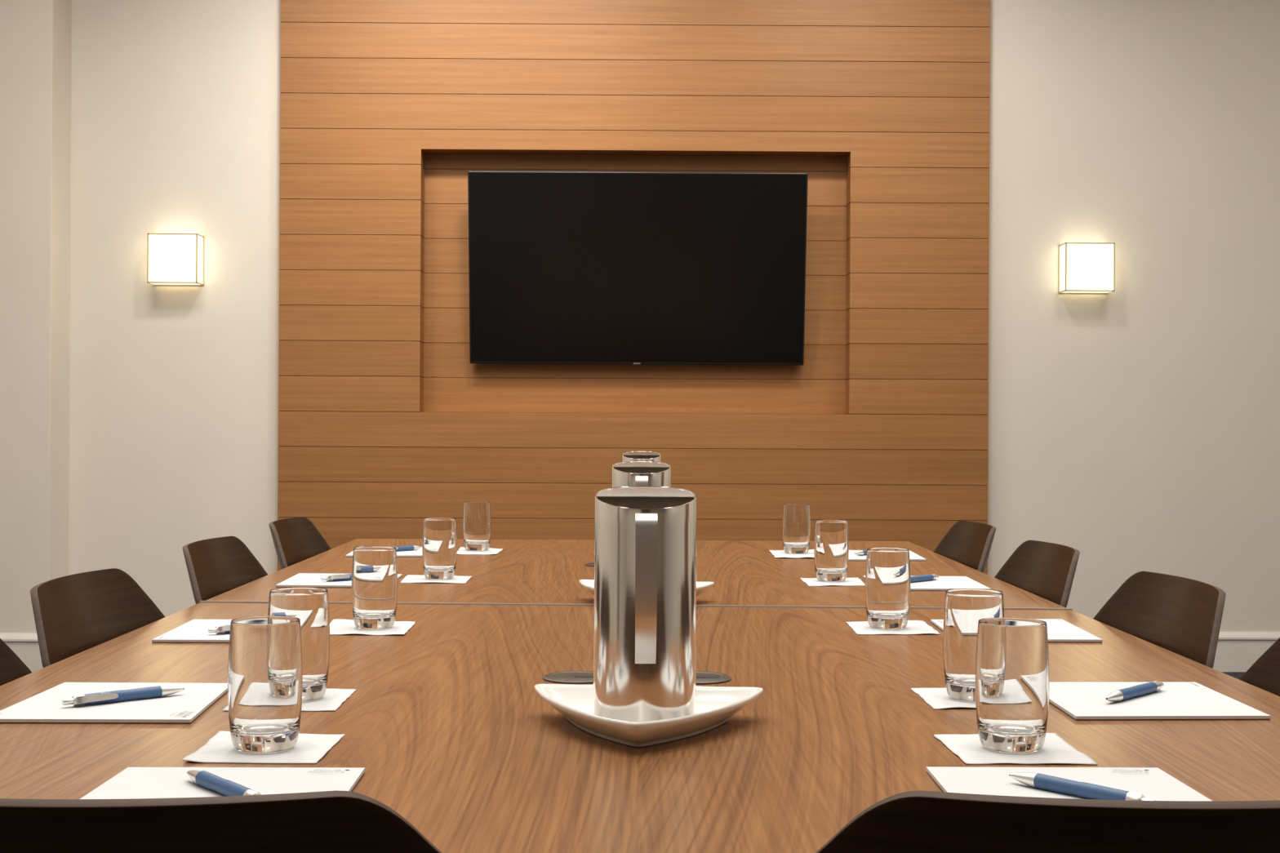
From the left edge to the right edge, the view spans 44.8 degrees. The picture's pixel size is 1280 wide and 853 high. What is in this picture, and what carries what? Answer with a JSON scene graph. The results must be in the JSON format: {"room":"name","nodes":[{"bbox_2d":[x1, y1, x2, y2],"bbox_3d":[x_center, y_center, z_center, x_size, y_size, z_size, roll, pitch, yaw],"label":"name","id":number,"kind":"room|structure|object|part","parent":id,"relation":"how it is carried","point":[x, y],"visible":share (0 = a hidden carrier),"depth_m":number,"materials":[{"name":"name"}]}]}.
{"room":"conference room","nodes":[
{"label":"conference room","id":0,"kind":"room"},
{"bbox_2d":[0,0,71,633],"bbox_3d":[-3.040,-0.724,6.532,1.200,3.500,0.218,0,0,0],"label":"wall","id":1,"kind":"structure","parent":0,"point":[35,35],"depth_m":6.43,"materials":[{"name":"beige paint"}]},
{"bbox_2d":[0,633,43,672],"bbox_3d":[-3.048,0.940,6.409,1.200,0.170,0.022,0,0,0],"label":"baseboard","id":2,"kind":"structure","parent":1,"relation":"attached to","point":[25,646],"depth_m":6.41,"materials":[{"name":"white paint"}]},
{"bbox_2d":[277,0,990,574],"bbox_3d":[-0.023,-0.709,6.675,3.022,3.500,0.148,0,0,0],"label":"wall","id":3,"kind":"structure","parent":0,"point":[387,424],"depth_m":6.60,"materials":[{"name":"brown wood"}]},
{"bbox_2d":[467,170,808,364],"bbox_3d":[-0.011,-0.672,6.606,1.432,0.810,0.159,0,0,0],"label":"television","id":4,"kind":"object","parent":3,"relation":"attached to","point":[565,267],"visible":1,"depth_m":6.58,"materials":[{"name":"black plastic"}]},
{"bbox_2d":[67,0,1279,632],"bbox_3d":[-0.042,-0.708,6.781,7.600,3.500,0.240,0,0,0],"label":"wall","id":5,"kind":"structure","parent":0,"point":[1134,428],"depth_m":6.67,"materials":[{"name":"beige paint"}]},
{"bbox_2d":[146,233,204,285],"bbox_3d":[-1.975,-0.711,6.597,0.210,0.209,0.103,0,0,0],"label":"wall sconce","id":6,"kind":"object","parent":5,"relation":"attached to","point":[172,259],"visible":1,"depth_m":6.55,"materials":[{"name":"white glass"}]},
{"bbox_3d":[-1.975,-0.608,6.593,0.200,0.003,0.084,0,0,0],"label":"pane","id":7,"kind":"part","parent":6,"relation":"part of","materials":[{"name":"white glass"}]},
{"bbox_3d":[-1.872,-0.710,6.594,0.003,0.199,0.084,0,0,0],"label":"pane","id":8,"kind":"part","parent":6,"relation":"part of","materials":[{"name":"white glass"}]},
{"bbox_2d":[1058,242,1115,293],"bbox_3d":[1.907,-0.676,6.623,0.209,0.206,0.103,0,0,0],"label":"wall sconce","id":9,"kind":"object","parent":5,"relation":"attached to","point":[1083,267],"visible":1,"depth_m":6.57,"materials":[{"name":"white glass"}]},
{"bbox_3d":[1.805,-0.677,6.618,0.003,0.195,0.084,0,0,0],"label":"pane","id":10,"kind":"part","parent":9,"relation":"part of","materials":[{"name":"white glass"}]},
{"bbox_3d":[1.907,-0.576,6.619,0.199,0.003,0.084,0,0,0],"label":"pane","id":11,"kind":"part","parent":9,"relation":"part of","materials":[{"name":"white glass"}]},
{"bbox_2d":[1213,631,1279,671],"bbox_3d":[2.515,0.970,6.664,2.072,0.170,0.022,0,0,0],"label":"baseboard","id":12,"kind":"structure","parent":5,"relation":"attached to","point":[1236,651],"depth_m":6.66,"materials":[{"name":"white paint"}]},
{"bbox_2d":[1221,671,1245,679],"bbox_3d":[-0.019,1.083,2.073,7.600,0.100,9.750,0,0,0],"label":"floor","id":13,"kind":"structure","parent":0,"point":[1237,675],"depth_m":6.61,"materials":[{"name":"grey carpet"}]},
{"bbox_2d":[0,638,31,685],"bbox_3d":[-0.541,0.616,1.555,0.479,0.828,0.474,0,0,0],"label":"shell chair","id":14,"kind":"object","parent":13,"relation":"on","point":[12,668],"visible":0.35,"depth_m":1.75,"materials":[{"name":"brown wood"}]},
{"bbox_2d":[30,568,164,667],"bbox_3d":[-0.544,0.617,2.070,0.479,0.828,0.474,0,0,0],"label":"shell chair","id":15,"kind":"object","parent":13,"relation":"on","point":[75,614],"visible":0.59,"depth_m":2.12,"materials":[{"name":"brown wood"}]},
{"bbox_2d":[0,791,441,852],"bbox_3d":[-0.316,0.616,1.071,0.474,0.828,0.479,0,0,0],"label":"shell chair","id":16,"kind":"object","parent":13,"relation":"on","point":[326,821],"visible":1,"depth_m":0.84,"materials":[{"name":"brown wood"}]},
{"bbox_2d":[182,536,267,604],"bbox_3d":[-0.552,0.618,2.737,0.479,0.828,0.474,0,0,0],"label":"shell chair","id":17,"kind":"object","parent":13,"relation":"on","point":[215,566],"visible":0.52,"depth_m":2.80,"materials":[{"name":"brown wood"}]},
{"bbox_2d":[268,516,331,569],"bbox_3d":[-0.557,0.619,3.370,0.479,0.828,0.474,0,0,0],"label":"shell chair","id":18,"kind":"object","parent":13,"relation":"on","point":[295,540],"visible":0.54,"depth_m":3.45,"materials":[{"name":"brown wood"}]},
{"bbox_2d":[205,538,1066,608],"bbox_3d":[-0.015,0.659,3.175,1.396,0.753,1.489,0,0,0],"label":"conference table","id":19,"kind":"object","parent":13,"relation":"on","point":[531,571],"visible":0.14,"depth_m":2.97,"materials":[{"name":"brown wood"}]},
{"bbox_2d":[275,573,402,587],"bbox_3d":[-0.544,0.280,2.822,0.201,0.004,0.228,0,0,0],"label":"notepad","id":20,"kind":"object","parent":19,"relation":"on","point":[300,580],"visible":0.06,"depth_m":2.76,"materials":[{"name":"white paper"}]},
{"bbox_2d":[320,573,351,581],"bbox_3d":[-0.518,0.272,2.804,0.125,0.012,0.015,0,0,-38],"label":"ballpoint pen","id":21,"kind":"object","parent":20,"relation":"on","point":[348,576],"visible":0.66,"depth_m":2.78,"materials":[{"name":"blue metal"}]},
{"bbox_2d":[345,546,422,557],"bbox_3d":[-0.545,0.281,3.480,0.208,0.004,0.259,0,0,0],"label":"notepad","id":22,"kind":"object","parent":19,"relation":"on","point":[418,553],"visible":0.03,"depth_m":3.39,"materials":[{"name":"white paper"}]},
{"bbox_2d":[394,545,422,551],"bbox_3d":[-0.536,0.273,3.466,0.016,0.012,0.125,0,0,44],"label":"ballpoint pen","id":23,"kind":"object","parent":22,"relation":"on","point":[408,548],"visible":0.52,"depth_m":3.48,"materials":[{"name":"blue plastic"}]},
{"bbox_2d":[400,574,471,583],"bbox_3d":[-0.378,0.282,2.870,0.127,0.002,0.156,0,0,0],"label":"paper napkin","id":24,"kind":"object","parent":19,"relation":"on","point":[409,578],"visible":0.84,"depth_m":2.85,"materials":[{"name":"white paper"}]},
{"bbox_2d":[422,517,457,579],"bbox_3d":[-0.371,0.226,2.872,0.063,0.111,0.063,0,0,3],"label":"drinking glass","id":25,"kind":"object","parent":24,"relation":"on","point":[439,544],"visible":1,"depth_m":2.85,"materials":[{"name":"clear glass"}]},
{"bbox_2d":[456,546,502,555],"bbox_3d":[-0.368,0.283,3.533,0.104,0.002,0.199,0,0,0],"label":"paper napkin","id":26,"kind":"object","parent":19,"relation":"on","point":[462,550],"visible":0.82,"depth_m":3.50,"materials":[{"name":"white paper"}]},
{"bbox_2d":[462,501,491,551],"bbox_3d":[-0.372,0.227,3.541,0.063,0.111,0.063,0,0,-8],"label":"drinking glass","id":27,"kind":"object","parent":26,"relation":"on","point":[477,524],"visible":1,"depth_m":3.52,"materials":[{"name":"clear glass"}]},
{"bbox_2d":[578,579,714,596],"bbox_3d":[-0.001,0.267,2.459,0.224,0.029,0.211,0,0,8],"label":"serving dish","id":28,"kind":"object","parent":19,"relation":"on","point":[588,584],"visible":0.17,"depth_m":2.51,"materials":[{"name":"white ceramic"}]},
{"bbox_2d":[612,461,671,487],"bbox_3d":[0.002,0.165,2.432,0.095,0.219,0.131,0,0,0],"label":"jug","id":29,"kind":"object","parent":28,"relation":"on","point":[629,473],"visible":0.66,"depth_m":2.43,"materials":[{"name":"silver metal"}]},
{"bbox_3d":[0.002,0.060,2.472,0.090,0.007,0.045,0,0,0],"label":"lid","id":30,"kind":"part","parent":29,"relation":"part of","materials":[{"name":"metal"}]},
{"bbox_3d":[0.002,0.079,2.451,0.089,0.029,0.002,0,0,0],"label":"lid","id":31,"kind":"part","parent":29,"relation":"part of","materials":[{"name":"metal"}]},
{"bbox_3d":[0.002,0.143,2.385,0.019,0.134,0.038,0,0,0],"label":"handle","id":32,"kind":"part","parent":29,"relation":"part of","materials":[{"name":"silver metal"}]},
{"bbox_2d":[769,549,814,558],"bbox_3d":[0.350,0.286,3.491,0.113,0.003,0.229,0,0,0],"label":"paper napkin","id":33,"kind":"object","parent":19,"relation":"on","point":[777,553],"visible":0.74,"depth_m":3.46,"materials":[{"name":"white paper"}]},
{"bbox_2d":[782,503,810,554],"bbox_3d":[0.353,0.231,3.503,0.063,0.111,0.063,0,0,-8],"label":"drinking glass","id":34,"kind":"object","parent":33,"relation":"on","point":[796,522],"visible":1,"depth_m":3.48,"materials":[{"name":"clear glass"}]},
{"bbox_2d":[800,577,865,586],"bbox_3d":[0.357,0.285,2.858,0.113,0.002,0.161,0,0,0],"label":"paper napkin","id":35,"kind":"object","parent":19,"relation":"on","point":[809,581],"visible":0.8,"depth_m":2.84,"materials":[{"name":"white paper"}]},
{"bbox_2d":[813,520,848,582],"bbox_3d":[0.354,0.230,2.869,0.063,0.111,0.063,0,0,-8],"label":"drinking glass","id":36,"kind":"object","parent":35,"relation":"on","point":[831,548],"visible":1,"depth_m":2.84,"materials":[{"name":"clear glass"}]},
{"bbox_2d":[848,550,926,560],"bbox_3d":[0.519,0.286,3.445,0.205,0.004,0.255,0,0,0],"label":"notepad","id":37,"kind":"object","parent":19,"relation":"on","point":[851,557],"visible":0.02,"depth_m":3.38,"materials":[{"name":"white paper"}]},
{"bbox_2d":[854,550,866,555],"bbox_3d":[0.512,0.279,3.445,0.016,0.013,0.125,0,0,43],"label":"ballpoint pen","id":38,"kind":"object","parent":37,"relation":"on","point":[861,552],"visible":0.23,"depth_m":3.41,"materials":[{"name":"blue metal"}]},
{"bbox_2d":[862,575,991,591],"bbox_3d":[0.518,0.285,2.827,0.201,0.004,0.242,0,0,0],"label":"notepad","id":39,"kind":"object","parent":19,"relation":"on","point":[942,583],"visible":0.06,"depth_m":2.78,"materials":[{"name":"white paper"}]},
{"bbox_2d":[910,573,938,582],"bbox_3d":[0.505,0.278,2.828,0.125,0.013,0.016,0,0,-44],"label":"ballpoint pen","id":40,"kind":"object","parent":39,"relation":"on","point":[925,577],"visible":0.73,"depth_m":2.83,"materials":[{"name":"blue plastic"}]},
{"bbox_3d":[-0.002,0.272,3.732,0.224,0.029,0.211,0,0,8],"label":"serving dish","id":41,"kind":"object","parent":19,"relation":"on","visible":0},
{"bbox_2d":[622,451,661,462],"bbox_3d":[0.003,0.170,3.707,0.095,0.219,0.131,0,0,0],"label":"jug","id":42,"kind":"object","parent":41,"relation":"on","point":[652,456],"visible":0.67,"depth_m":3.73,"materials":[{"name":"silver metal"}]},
{"bbox_3d":[0.004,0.065,3.748,0.090,0.007,0.045,0,0,0],"label":"lid","id":43,"kind":"part","parent":42,"relation":"part of","materials":[{"name":"metal"}]},
{"bbox_3d":[0.004,0.083,3.726,0.089,0.029,0.002,0,0,0],"label":"lid","id":44,"kind":"part","parent":42,"relation":"part of","materials":[{"name":"metal"}]},
{"bbox_2d":[0,600,1279,852],"bbox_3d":[-0.009,0.656,1.750,1.380,0.753,1.466,0,0,0],"label":"conference table","id":45,"kind":"object","parent":13,"relation":"on","point":[447,724],"visible":0.61,"depth_m":1.43,"materials":[{"name":"brown wood"}]},
{"bbox_2d":[0,682,227,724],"bbox_3d":[-0.522,0.278,1.565,0.196,0.004,0.212,0,0,0],"label":"notepad","id":46,"kind":"object","parent":45,"relation":"on","point":[184,707],"visible":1,"depth_m":1.52,"materials":[{"name":"white paper"}]},
{"bbox_2d":[62,685,184,706],"bbox_3d":[-0.516,0.270,1.556,0.125,0.012,0.015,0,0,-41],"label":"ballpoint pen","id":47,"kind":"object","parent":46,"relation":"on","point":[120,695],"visible":1,"depth_m":1.55,"materials":[{"name":"blue plastic"}]},
{"bbox_2d":[151,619,231,643],"bbox_3d":[-0.545,0.279,2.117,0.187,0.004,0.215,0,0,0],"label":"notepad","id":48,"kind":"object","parent":45,"relation":"on","point":[195,631],"visible":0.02,"depth_m":2.06,"materials":[{"name":"white paper"}]},
{"bbox_2d":[208,625,230,634],"bbox_3d":[-0.521,0.271,2.091,0.125,0.012,0.015,0,0,-39],"label":"ballpoint pen","id":49,"kind":"object","parent":48,"relation":"on","point":[224,628],"visible":0.34,"depth_m":2.06,"materials":[{"name":"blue metal"}]},
{"bbox_2d":[80,767,364,799],"bbox_3d":[-0.317,0.278,1.157,0.196,0.004,0.200,0,0,0],"label":"notepad","id":50,"kind":"object","parent":45,"relation":"on","point":[132,783],"visible":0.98,"depth_m":1.21,"materials":[{"name":"white paper"}]},
{"bbox_2d":[186,769,261,796],"bbox_3d":[-0.311,0.271,1.165,0.015,0.013,0.125,0,0,-41],"label":"ballpoint pen","id":51,"kind":"object","parent":50,"relation":"on","point":[227,788],"visible":0.65,"depth_m":1.16,"materials":[{"name":"blue plastic"}]},
{"bbox_2d":[182,730,345,764],"bbox_3d":[-0.325,0.279,1.352,0.115,0.003,0.126,0,0,0],"label":"paper napkin","id":52,"kind":"object","parent":45,"relation":"on","point":[309,748],"visible":0.66,"depth_m":1.33,"materials":[{"name":"white paper"}]},
{"bbox_2d":[227,616,302,753],"bbox_3d":[-0.325,0.224,1.347,0.063,0.111,0.063,0,0,7],"label":"drinking glass","id":53,"kind":"object","parent":52,"relation":"on","point":[265,668],"visible":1,"depth_m":1.32,"materials":[{"name":"clear glass"}]},
{"bbox_2d":[222,688,356,711],"bbox_3d":[-0.360,0.280,1.592,0.118,0.002,0.130,0,0,0],"label":"paper napkin","id":54,"kind":"object","parent":45,"relation":"on","point":[332,700],"visible":0.3,"depth_m":1.58,"materials":[{"name":"white paper"}]},
{"bbox_2d":[267,586,329,701],"bbox_3d":[-0.351,0.224,1.596,0.063,0.111,0.063,0,0,-8],"label":"drinking glass","id":55,"kind":"object","parent":54,"relation":"on","point":[310,605],"visible":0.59,"depth_m":1.57,"materials":[{"name":"clear glass"}]},
{"bbox_2d":[329,618,415,635],"bbox_3d":[-0.381,0.280,2.168,0.126,0.002,0.160,0,0,0],"label":"paper napkin","id":56,"kind":"object","parent":45,"relation":"on","point":[339,626],"visible":0.73,"depth_m":2.14,"materials":[{"name":"white paper"}]},
{"bbox_2d":[351,546,397,629],"bbox_3d":[-0.370,0.225,2.164,0.063,0.111,0.063,0,0,7],"label":"drinking glass","id":57,"kind":"object","parent":56,"relation":"on","point":[375,568],"visible":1,"depth_m":2.14,"materials":[{"name":"clear glass"}]},
{"bbox_2d":[533,684,763,747],"bbox_3d":[0.003,0.268,1.428,0.224,0.029,0.211,0,0,4],"label":"serving dish","id":58,"kind":"object","parent":45,"relation":"on","point":[715,705],"visible":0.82,"depth_m":1.42,"materials":[{"name":"white ceramic"}]},
{"bbox_2d":[592,485,696,722],"bbox_3d":[0.005,0.166,1.406,0.095,0.219,0.131,0,0,0],"label":"jug","id":59,"kind":"object","parent":58,"relation":"on","point":[645,614],"visible":0.92,"depth_m":1.38,"materials":[{"name":"silver metal"}]},
{"bbox_3d":[0.005,0.061,1.446,0.090,0.007,0.045,0,0,0],"label":"lid","id":60,"kind":"part","parent":59,"relation":"part of","materials":[{"name":"metal"}]},
{"bbox_3d":[0.005,0.079,1.425,0.089,0.029,0.002,0,0,0],"label":"lid","id":61,"kind":"part","parent":59,"relation":"part of","materials":[{"name":"metal"}]},
{"bbox_3d":[0.005,0.143,1.359,0.019,0.134,0.038,0,0,0],"label":"handle","id":62,"kind":"part","parent":59,"relation":"part of","materials":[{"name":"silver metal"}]},
{"bbox_2d":[845,620,939,635],"bbox_3d":[0.356,0.284,2.197,0.119,0.002,0.148,0,0,0],"label":"paper napkin","id":63,"kind":"object","parent":45,"relation":"on","point":[913,627],"visible":0.73,"depth_m":2.17,"materials":[{"name":"white paper"}]},
{"bbox_2d":[865,546,910,629],"bbox_3d":[0.350,0.229,2.193,0.063,0.111,0.063,0,0,-8],"label":"drinking glass","id":64,"kind":"object","parent":63,"relation":"on","point":[887,572],"visible":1,"depth_m":2.17,"materials":[{"name":"clear glass"}]},
{"bbox_2d":[911,688,976,709],"bbox_3d":[0.353,0.283,1.627,0.121,0.002,0.140,0,0,0],"label":"paper napkin","id":65,"kind":"object","parent":45,"relation":"on","point":[936,698],"visible":0.37,"depth_m":1.61,"materials":[{"name":"white paper"}]},
{"bbox_2d":[942,588,1004,702],"bbox_3d":[0.348,0.228,1.617,0.063,0.111,0.063,0,0,7],"label":"drinking glass","id":66,"kind":"object","parent":65,"relation":"on","point":[963,607],"visible":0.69,"depth_m":1.59,"materials":[{"name":"clear glass"}]},
{"bbox_2d":[933,733,1097,764],"bbox_3d":[0.326,0.283,1.364,0.115,0.002,0.126,0,0,0],"label":"paper napkin","id":67,"kind":"object","parent":45,"relation":"on","point":[969,748],"visible":0.75,"depth_m":1.34,"materials":[{"name":"white paper"}]},
{"bbox_2d":[975,617,1048,753],"bbox_3d":[0.327,0.227,1.363,0.063,0.111,0.063,0,0,-8],"label":"drinking glass","id":68,"kind":"object","parent":67,"relation":"on","point":[1012,658],"visible":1,"depth_m":1.34,"materials":[{"name":"clear glass"}]},
{"bbox_2d":[930,618,1102,642],"bbox_3d":[0.519,0.284,2.167,0.202,0.004,0.225,0,0,0],"label":"notepad","id":69,"kind":"object","parent":45,"relation":"on","point":[1059,630],"visible":0.35,"depth_m":2.13,"materials":[{"name":"white paper"}]},
{"bbox_2d":[925,767,1213,801],"bbox_3d":[0.332,0.281,1.167,0.196,0.004,0.211,0,0,0],"label":"notepad","id":70,"kind":"object","parent":45,"relation":"on","point":[1154,784],"visible":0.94,"depth_m":1.22,"materials":[{"name":"white paper"}]},
{"bbox_2d":[1008,772,1155,800],"bbox_3d":[0.333,0.274,1.172,0.015,0.013,0.125,0,0,-43],"label":"ballpoint pen","id":71,"kind":"object","parent":70,"relation":"on","point":[1082,789],"visible":0.77,"depth_m":1.17,"materials":[{"name":"blue plastic"}]},
{"bbox_2d":[1048,682,1271,720],"bbox_3d":[0.517,0.283,1.606,0.192,0.004,0.208,0,0,0],"label":"notepad","id":72,"kind":"object","parent":45,"relation":"on","point":[1082,701],"visible":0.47,"depth_m":1.57,"materials":[{"name":"white paper"}]},
{"bbox_2d":[1105,680,1164,702],"bbox_3d":[0.512,0.276,1.612,0.016,0.013,0.125,0,0,44],"label":"ballpoint pen","id":73,"kind":"object","parent":72,"relation":"on","point":[1137,691],"visible":1,"depth_m":1.60,"materials":[{"name":"blue plastic"}]},
{"bbox_2d":[933,520,995,573],"bbox_3d":[0.518,0.625,3.357,0.479,0.828,0.474,0,0,0],"label":"shell chair","id":74,"kind":"object","parent":13,"relation":"on","point":[966,543],"visible":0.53,"depth_m":3.44,"materials":[{"name":"brown wood"}]},
{"bbox_2d":[994,540,1079,607],"bbox_3d":[0.517,0.623,2.737,0.479,0.828,0.474,0,0,0],"label":"shell chair","id":75,"kind":"object","parent":13,"relation":"on","point":[1046,571],"visible":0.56,"depth_m":2.81,"materials":[{"name":"brown wood"}]},
{"bbox_2d":[815,791,1279,852],"bbox_3d":[0.299,0.619,1.080,0.474,0.828,0.479,0,0,0],"label":"shell chair","id":76,"kind":"object","parent":13,"relation":"on","point":[911,821],"visible":1,"depth_m":0.85,"materials":[{"name":"brown wood"}]},
{"bbox_2d":[1093,571,1226,668],"bbox_3d":[0.523,0.622,2.107,0.479,0.828,0.474,0,0,0],"label":"shell chair","id":77,"kind":"object","parent":13,"relation":"on","point":[1182,616],"visible":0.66,"depth_m":2.16,"materials":[{"name":"brown wood"}]},
{"bbox_2d":[1239,637,1279,696],"bbox_3d":[0.527,0.621,1.544,0.479,0.828,0.474,0,0,0],"label":"shell chair","id":78,"kind":"object","parent":13,"relation":"on","point":[1264,673],"visible":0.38,"depth_m":1.74,"materials":[{"name":"brown wood"}]}
]}

